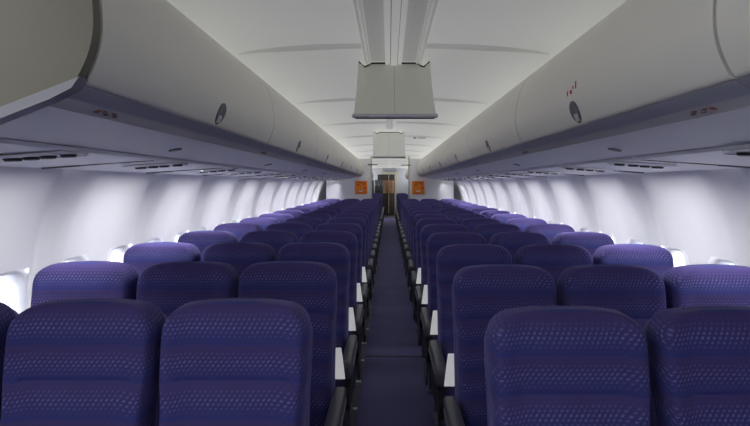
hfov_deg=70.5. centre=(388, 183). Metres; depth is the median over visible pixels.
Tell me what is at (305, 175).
light
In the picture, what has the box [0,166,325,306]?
wall
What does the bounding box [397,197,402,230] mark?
passenger seat
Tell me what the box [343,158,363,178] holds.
bin
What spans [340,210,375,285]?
passenger seat
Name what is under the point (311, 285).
passenger seat
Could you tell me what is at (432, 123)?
trim
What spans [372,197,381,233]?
passenger seat
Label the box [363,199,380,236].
passenger seat
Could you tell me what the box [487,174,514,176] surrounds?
light
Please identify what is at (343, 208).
passenger seat
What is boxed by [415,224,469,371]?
passenger seat
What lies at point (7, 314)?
passenger seat
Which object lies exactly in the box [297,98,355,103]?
trim
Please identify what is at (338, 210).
passenger seat
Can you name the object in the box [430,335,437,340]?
seat cushion
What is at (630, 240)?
window
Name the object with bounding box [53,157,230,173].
panel
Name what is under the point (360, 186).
board
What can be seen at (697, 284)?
passenger seat
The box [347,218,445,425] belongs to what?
floor
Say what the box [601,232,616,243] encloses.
window
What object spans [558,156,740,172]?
panel
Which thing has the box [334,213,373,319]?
passenger seat
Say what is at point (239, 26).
ceiling
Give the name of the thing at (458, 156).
bin
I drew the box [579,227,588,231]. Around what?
window
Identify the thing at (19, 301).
window
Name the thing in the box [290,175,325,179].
panel
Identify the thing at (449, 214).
passenger seat
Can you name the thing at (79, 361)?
passenger seat
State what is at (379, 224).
passenger seat
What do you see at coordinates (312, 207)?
passenger seat
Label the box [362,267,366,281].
leaflet
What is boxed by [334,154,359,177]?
bin
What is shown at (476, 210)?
passenger seat
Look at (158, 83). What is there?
bin
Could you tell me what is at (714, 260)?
window
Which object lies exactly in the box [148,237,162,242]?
window
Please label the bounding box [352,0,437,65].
channel
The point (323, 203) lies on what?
passenger seat
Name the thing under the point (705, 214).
wall
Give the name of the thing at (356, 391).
strip
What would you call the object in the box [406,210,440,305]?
passenger seat
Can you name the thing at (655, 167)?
air vent
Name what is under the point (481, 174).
panel
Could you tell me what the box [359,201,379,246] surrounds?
passenger seat
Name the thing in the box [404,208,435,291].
passenger seat
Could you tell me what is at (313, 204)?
passenger seat
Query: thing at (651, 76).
bin
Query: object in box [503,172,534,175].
light
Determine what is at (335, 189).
divider
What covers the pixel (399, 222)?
passenger seat
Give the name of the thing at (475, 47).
trim
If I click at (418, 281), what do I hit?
leaflet
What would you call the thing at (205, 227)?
window
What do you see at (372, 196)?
passenger seat
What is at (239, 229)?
passenger seat
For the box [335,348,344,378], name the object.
leaflet
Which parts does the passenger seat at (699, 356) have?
backrest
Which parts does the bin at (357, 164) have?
bin door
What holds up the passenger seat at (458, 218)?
on the floor
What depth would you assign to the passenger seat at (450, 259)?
2.97 m
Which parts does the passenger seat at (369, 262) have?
backrest, armrest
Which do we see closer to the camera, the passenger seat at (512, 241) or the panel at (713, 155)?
the panel at (713, 155)
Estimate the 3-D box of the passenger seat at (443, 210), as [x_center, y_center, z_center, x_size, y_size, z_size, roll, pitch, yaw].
[0.930,0.914,7.512,0.461,1.132,0.704,0,0,0]
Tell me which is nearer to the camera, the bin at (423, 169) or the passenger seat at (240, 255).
the passenger seat at (240, 255)
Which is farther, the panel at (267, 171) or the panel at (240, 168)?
the panel at (267, 171)
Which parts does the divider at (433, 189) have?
edge post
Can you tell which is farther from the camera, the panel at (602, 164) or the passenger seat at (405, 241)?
the passenger seat at (405, 241)
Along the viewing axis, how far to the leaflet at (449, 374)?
2.31 m
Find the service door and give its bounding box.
[378,175,394,214]
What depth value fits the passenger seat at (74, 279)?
2.31 m
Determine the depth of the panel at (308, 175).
7.10 m
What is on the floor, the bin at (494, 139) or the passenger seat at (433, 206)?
the passenger seat at (433, 206)
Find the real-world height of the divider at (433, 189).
2.160 m
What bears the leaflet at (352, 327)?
in the passenger seat at (336, 255)
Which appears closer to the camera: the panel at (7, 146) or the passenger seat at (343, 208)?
the panel at (7, 146)
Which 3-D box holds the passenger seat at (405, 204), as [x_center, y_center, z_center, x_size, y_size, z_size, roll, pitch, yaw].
[0.460,0.914,9.873,0.487,1.132,0.704,0,0,0]
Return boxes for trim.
[239,43,361,54]
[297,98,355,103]
[324,122,385,125]
[337,135,373,138]
[365,356,420,356]
[384,215,394,217]
[386,119,393,128]
[396,122,457,125]
[404,135,444,138]
[425,43,548,54]
[434,98,486,103]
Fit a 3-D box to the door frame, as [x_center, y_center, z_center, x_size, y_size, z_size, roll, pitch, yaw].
[0.045,0.365,23.900,0.710,2.230,0.140,0,0,0]
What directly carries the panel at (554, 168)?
attached to the wall at (705, 214)
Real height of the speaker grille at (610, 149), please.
0.017 m
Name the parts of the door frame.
panel, post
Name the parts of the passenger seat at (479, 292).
armrest trim, armrest, backrest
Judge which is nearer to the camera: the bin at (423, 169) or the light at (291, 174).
the light at (291, 174)
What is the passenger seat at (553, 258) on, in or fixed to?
on the floor
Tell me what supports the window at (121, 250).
in the wall at (48, 217)
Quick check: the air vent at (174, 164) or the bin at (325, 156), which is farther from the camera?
the bin at (325, 156)
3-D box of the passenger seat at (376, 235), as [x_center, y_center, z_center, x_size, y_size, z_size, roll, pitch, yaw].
[-0.420,0.914,9.186,0.487,1.132,0.704,0,0,0]
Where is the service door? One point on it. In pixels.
(388, 198)
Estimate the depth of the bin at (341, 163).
6.91 m
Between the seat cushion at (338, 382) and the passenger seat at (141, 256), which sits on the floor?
the passenger seat at (141, 256)
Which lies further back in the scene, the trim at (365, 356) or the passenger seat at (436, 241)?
the trim at (365, 356)
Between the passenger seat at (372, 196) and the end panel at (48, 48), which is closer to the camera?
the end panel at (48, 48)
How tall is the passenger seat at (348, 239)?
1.132 m
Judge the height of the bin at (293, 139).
0.528 m
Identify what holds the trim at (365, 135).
attached to the ceiling
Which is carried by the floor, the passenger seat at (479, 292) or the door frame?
the passenger seat at (479, 292)
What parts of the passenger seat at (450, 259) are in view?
armrest trim, panel, frame, armrest, leg, backrest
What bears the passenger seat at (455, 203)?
on the floor
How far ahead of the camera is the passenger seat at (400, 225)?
11.60 m
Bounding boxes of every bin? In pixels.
[0,0,273,160]
[201,76,316,169]
[273,118,336,173]
[305,137,347,175]
[324,146,354,176]
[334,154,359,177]
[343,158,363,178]
[416,157,436,178]
[420,154,445,177]
[426,147,457,176]
[434,133,478,175]
[446,117,512,173]
[468,73,587,169]
[516,0,749,160]
[716,0,749,88]
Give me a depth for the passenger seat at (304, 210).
7.83 m
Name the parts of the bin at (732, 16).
lip trim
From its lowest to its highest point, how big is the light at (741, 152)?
0.033 m
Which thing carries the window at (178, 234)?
in the wall at (48, 217)
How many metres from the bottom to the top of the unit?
1.660 m
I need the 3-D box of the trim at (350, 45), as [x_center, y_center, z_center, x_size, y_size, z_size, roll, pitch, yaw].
[-0.453,-0.697,2.737,0.645,0.053,0.065,0,0,0]
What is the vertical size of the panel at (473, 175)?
0.062 m
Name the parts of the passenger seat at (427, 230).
frame, panel, armrest, leg, backrest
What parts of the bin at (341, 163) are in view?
lip trim, bin door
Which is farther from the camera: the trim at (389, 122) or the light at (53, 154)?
the trim at (389, 122)
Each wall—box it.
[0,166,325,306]
[372,168,407,193]
[454,168,749,266]
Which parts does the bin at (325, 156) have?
lip trim, bin door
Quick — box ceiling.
[167,0,626,168]
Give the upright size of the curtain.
0.580 m
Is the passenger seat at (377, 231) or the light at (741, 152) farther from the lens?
the passenger seat at (377, 231)
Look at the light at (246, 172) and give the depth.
4.14 m
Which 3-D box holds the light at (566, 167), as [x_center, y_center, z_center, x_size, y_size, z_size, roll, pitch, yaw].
[1.195,-0.088,3.204,0.269,0.033,0.145,0,0,0]
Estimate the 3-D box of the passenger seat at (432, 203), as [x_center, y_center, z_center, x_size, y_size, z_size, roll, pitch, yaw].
[0.930,0.914,9.873,0.461,1.132,0.704,0,0,0]
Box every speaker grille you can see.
[168,148,181,151]
[608,148,621,151]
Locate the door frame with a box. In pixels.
[382,168,397,206]
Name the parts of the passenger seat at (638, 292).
backrest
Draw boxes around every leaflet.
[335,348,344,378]
[349,307,355,330]
[357,283,362,301]
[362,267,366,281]
[416,268,420,283]
[422,285,427,303]
[430,310,437,334]
[444,353,454,385]
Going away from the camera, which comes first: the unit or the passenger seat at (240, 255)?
the passenger seat at (240, 255)
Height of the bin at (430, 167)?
0.528 m
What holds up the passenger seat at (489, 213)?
on the floor
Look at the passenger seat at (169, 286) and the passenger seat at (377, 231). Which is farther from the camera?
the passenger seat at (377, 231)
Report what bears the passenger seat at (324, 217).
on the floor
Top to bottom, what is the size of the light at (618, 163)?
0.033 m
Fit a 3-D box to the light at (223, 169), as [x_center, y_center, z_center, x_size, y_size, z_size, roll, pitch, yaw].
[-1.145,-0.088,3.503,0.269,0.033,0.145,0,0,0]
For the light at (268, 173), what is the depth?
4.93 m
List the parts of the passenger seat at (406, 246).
armrest, backrest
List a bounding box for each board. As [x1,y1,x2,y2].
[355,181,366,193]
[412,181,423,193]
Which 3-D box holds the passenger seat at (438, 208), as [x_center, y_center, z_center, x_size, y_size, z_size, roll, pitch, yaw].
[0.930,0.914,8.299,0.461,1.132,0.704,0,0,0]
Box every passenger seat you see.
[0,298,166,425]
[0,302,18,421]
[31,261,139,306]
[123,242,201,273]
[136,261,239,317]
[159,298,312,425]
[177,230,237,254]
[201,242,276,276]
[214,223,262,241]
[238,261,346,425]
[239,217,279,230]
[239,230,298,255]
[259,213,293,222]
[265,223,312,240]
[274,210,303,217]
[277,242,357,425]
[283,217,323,230]
[285,207,311,213]
[296,205,318,209]
[297,213,331,223]
[299,230,363,414]
[304,203,324,207]
[308,210,337,217]
[309,202,328,205]
[315,223,368,370]
[316,207,342,213]
[322,205,346,210]
[326,217,371,340]
[329,203,350,207]
[333,202,353,205]
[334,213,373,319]
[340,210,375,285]
[346,207,376,274]
[350,205,377,279]
[353,203,378,258]
[356,202,379,252]
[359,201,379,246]
[361,200,380,240]
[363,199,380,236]
[372,196,382,227]
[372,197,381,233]
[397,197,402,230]
[397,197,407,239]
[398,199,416,244]
[399,200,418,249]
[400,201,421,247]
[400,202,423,252]
[401,204,427,259]
[403,205,430,276]
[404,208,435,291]
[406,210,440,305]
[408,214,447,322]
[411,218,456,344]
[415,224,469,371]
[420,232,486,421]
[428,202,447,206]
[429,244,511,425]
[431,204,453,208]
[435,205,458,210]
[439,208,465,214]
[443,264,555,425]
[445,210,475,218]
[452,202,471,205]
[452,214,486,223]
[457,204,478,207]
[461,218,501,231]
[464,205,487,210]
[471,208,496,213]
[473,224,521,243]
[480,210,510,217]
[484,305,650,425]
[489,232,549,263]
[491,214,525,223]
[505,218,546,231]
[514,244,592,305]
[524,224,574,243]
[551,232,613,255]
[556,264,665,329]
[592,244,673,277]
[643,305,749,425]
[662,264,749,308]
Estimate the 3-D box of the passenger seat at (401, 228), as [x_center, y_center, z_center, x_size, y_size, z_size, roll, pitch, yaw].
[0.460,0.914,10.660,0.487,1.132,0.704,0,0,0]
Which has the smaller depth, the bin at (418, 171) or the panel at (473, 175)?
the panel at (473, 175)
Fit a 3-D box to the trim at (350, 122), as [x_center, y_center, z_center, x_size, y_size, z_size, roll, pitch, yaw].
[-0.405,-0.697,6.138,0.740,0.054,0.065,0,0,0]
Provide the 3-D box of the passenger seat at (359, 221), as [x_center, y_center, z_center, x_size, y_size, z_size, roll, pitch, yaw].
[-0.420,0.914,5.251,0.487,1.132,0.704,0,0,0]
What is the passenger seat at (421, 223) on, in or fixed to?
on the floor
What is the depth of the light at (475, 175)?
6.46 m
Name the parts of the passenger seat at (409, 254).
armrest, backrest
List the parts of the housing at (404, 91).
trim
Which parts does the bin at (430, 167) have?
bin door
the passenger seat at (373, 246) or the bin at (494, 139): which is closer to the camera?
the bin at (494, 139)
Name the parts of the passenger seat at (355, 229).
backrest, armrest, panel, frame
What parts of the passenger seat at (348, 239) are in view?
backrest, armrest, panel, frame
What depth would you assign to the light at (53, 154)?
1.70 m
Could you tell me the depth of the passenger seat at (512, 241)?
3.79 m
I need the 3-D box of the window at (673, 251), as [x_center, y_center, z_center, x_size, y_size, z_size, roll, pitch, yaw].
[1.829,0.570,3.342,0.071,0.424,0.344,0,0,0]
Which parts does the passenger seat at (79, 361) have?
backrest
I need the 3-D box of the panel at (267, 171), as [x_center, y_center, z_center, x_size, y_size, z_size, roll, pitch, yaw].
[-1.290,-0.097,4.904,0.570,0.062,1.009,0,0,0]
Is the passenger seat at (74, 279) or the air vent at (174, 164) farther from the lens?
the air vent at (174, 164)
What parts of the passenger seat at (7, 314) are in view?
backrest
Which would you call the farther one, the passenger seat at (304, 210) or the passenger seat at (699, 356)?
the passenger seat at (304, 210)
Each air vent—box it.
[2,158,22,161]
[651,166,663,168]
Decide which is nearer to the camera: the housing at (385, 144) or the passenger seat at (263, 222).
the passenger seat at (263, 222)
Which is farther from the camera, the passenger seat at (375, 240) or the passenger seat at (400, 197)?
the passenger seat at (400, 197)
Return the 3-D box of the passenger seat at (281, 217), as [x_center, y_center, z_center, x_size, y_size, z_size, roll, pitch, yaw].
[-1.331,0.914,6.038,0.461,1.132,0.704,0,0,0]
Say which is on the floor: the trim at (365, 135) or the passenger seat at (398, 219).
the passenger seat at (398, 219)
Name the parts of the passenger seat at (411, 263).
frame, armrest, backrest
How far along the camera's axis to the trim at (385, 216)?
23.94 m
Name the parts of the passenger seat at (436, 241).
panel, frame, armrest, leg, backrest, leg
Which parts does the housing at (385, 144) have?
trim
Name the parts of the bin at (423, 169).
bin door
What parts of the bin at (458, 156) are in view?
bin door, lip trim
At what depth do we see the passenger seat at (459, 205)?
9.31 m
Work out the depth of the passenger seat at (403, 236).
9.27 m
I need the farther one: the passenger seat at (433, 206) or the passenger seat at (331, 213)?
the passenger seat at (433, 206)
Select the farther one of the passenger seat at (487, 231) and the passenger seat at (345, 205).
the passenger seat at (345, 205)
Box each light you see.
[0,151,88,161]
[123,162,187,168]
[192,168,237,172]
[224,171,262,174]
[251,173,282,175]
[270,174,296,176]
[284,175,306,177]
[475,175,498,177]
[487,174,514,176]
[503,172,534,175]
[525,170,563,174]
[561,166,613,171]
[608,161,676,168]
[723,148,749,155]
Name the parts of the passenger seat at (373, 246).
backrest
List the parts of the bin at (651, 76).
latch handle, lip trim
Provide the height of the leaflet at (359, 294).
0.135 m
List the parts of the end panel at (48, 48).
trim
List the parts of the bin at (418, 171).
bin door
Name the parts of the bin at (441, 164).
lip trim, bin door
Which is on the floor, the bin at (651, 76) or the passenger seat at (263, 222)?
the passenger seat at (263, 222)
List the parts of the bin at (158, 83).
lip trim, bin door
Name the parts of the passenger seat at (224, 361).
backrest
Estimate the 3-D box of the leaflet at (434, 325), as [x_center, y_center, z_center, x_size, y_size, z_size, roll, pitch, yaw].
[0.275,0.807,3.090,0.075,0.135,0.023,0,0,0]
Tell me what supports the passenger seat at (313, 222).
on the floor
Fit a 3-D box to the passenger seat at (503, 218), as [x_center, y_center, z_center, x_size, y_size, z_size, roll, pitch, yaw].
[1.387,0.914,5.938,0.461,1.132,0.704,0,0,0]
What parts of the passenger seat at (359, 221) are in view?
backrest, armrest, panel, frame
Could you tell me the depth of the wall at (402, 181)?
23.96 m
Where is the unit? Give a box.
[372,180,383,193]
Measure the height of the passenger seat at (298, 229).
1.132 m
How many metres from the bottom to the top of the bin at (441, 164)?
0.528 m
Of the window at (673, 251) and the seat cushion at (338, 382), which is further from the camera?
the window at (673, 251)
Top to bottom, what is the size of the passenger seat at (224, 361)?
1.132 m
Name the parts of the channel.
rail, rail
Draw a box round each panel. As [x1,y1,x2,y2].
[0,0,99,124]
[0,138,161,168]
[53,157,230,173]
[146,165,266,175]
[211,170,289,177]
[246,172,305,178]
[270,174,316,178]
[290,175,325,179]
[465,174,512,178]
[477,172,534,178]
[494,169,577,176]
[518,165,645,175]
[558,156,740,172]
[634,143,749,167]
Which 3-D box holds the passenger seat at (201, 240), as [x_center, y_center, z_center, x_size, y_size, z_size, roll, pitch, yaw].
[-1.331,0.914,3.677,0.461,1.132,0.704,0,0,0]
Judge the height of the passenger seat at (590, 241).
1.132 m
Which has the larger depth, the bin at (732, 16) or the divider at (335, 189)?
the divider at (335, 189)
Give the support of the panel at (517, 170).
attached to the wall at (705, 214)
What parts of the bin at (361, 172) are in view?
bin door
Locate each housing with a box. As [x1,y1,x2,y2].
[352,61,437,118]
[372,132,405,157]
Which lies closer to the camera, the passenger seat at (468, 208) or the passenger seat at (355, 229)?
the passenger seat at (355, 229)
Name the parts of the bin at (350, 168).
bin door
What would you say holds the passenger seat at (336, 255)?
on the floor
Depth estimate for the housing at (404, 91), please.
2.90 m
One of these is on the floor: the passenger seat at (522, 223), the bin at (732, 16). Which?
the passenger seat at (522, 223)
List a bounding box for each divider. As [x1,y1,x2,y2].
[326,156,377,200]
[401,156,453,200]
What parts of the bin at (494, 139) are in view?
bin door, lip trim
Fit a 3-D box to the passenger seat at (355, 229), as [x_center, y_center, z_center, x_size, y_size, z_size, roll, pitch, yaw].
[-0.420,0.914,4.464,0.487,1.132,0.704,0,0,0]
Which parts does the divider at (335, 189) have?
edge post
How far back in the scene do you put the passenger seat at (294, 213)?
7.04 m
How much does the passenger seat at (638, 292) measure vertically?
1.132 m
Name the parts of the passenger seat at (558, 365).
backrest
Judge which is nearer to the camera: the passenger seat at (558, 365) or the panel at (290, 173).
the passenger seat at (558, 365)
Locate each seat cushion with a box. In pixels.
[335,379,344,387]
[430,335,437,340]
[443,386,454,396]
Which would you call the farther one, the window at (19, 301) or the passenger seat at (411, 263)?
the passenger seat at (411, 263)
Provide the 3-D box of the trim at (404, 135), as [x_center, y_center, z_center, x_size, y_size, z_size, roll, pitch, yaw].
[0.455,-0.697,7.838,0.740,0.054,0.065,0,0,0]
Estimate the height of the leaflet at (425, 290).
0.135 m
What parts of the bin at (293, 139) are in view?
lip trim, bin door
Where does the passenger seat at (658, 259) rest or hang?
on the floor
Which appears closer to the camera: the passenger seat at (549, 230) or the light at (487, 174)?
the passenger seat at (549, 230)
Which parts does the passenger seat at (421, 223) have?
panel, frame, armrest, backrest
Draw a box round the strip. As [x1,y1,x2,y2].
[351,247,379,425]
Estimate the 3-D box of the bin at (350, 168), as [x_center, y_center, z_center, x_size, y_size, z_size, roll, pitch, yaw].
[-1.019,-0.384,8.780,0.812,0.528,1.696,0,0,0]
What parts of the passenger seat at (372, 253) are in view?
backrest, armrest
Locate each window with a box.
[0,268,29,313]
[62,254,88,261]
[105,244,130,261]
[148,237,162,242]
[173,231,186,241]
[199,226,207,230]
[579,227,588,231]
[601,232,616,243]
[627,238,642,243]
[663,246,689,266]
[708,257,737,264]
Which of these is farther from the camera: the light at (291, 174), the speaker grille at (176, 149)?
the light at (291, 174)
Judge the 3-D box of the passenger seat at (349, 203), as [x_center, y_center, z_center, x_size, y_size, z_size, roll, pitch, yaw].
[-0.876,0.914,9.973,0.461,1.132,0.704,0,0,0]
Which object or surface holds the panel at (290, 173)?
attached to the wall at (48, 217)
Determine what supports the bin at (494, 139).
attached to the ceiling
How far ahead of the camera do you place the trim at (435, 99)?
4.42 m
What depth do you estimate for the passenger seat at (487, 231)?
4.58 m
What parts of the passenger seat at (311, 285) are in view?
backrest, armrest, armrest trim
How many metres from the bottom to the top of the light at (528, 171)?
0.033 m
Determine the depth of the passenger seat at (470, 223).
5.37 m
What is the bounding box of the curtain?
[383,181,393,192]
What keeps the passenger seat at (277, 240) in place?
on the floor
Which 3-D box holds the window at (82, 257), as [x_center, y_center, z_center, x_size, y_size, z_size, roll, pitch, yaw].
[-1.779,0.570,2.934,0.071,0.424,0.344,0,0,0]
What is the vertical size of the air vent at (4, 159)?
0.014 m
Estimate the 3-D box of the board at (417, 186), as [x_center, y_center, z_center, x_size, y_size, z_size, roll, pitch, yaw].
[0.715,0.085,12.947,0.300,0.320,0.035,0,0,0]
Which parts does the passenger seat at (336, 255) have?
backrest, leg, panel, frame, armrest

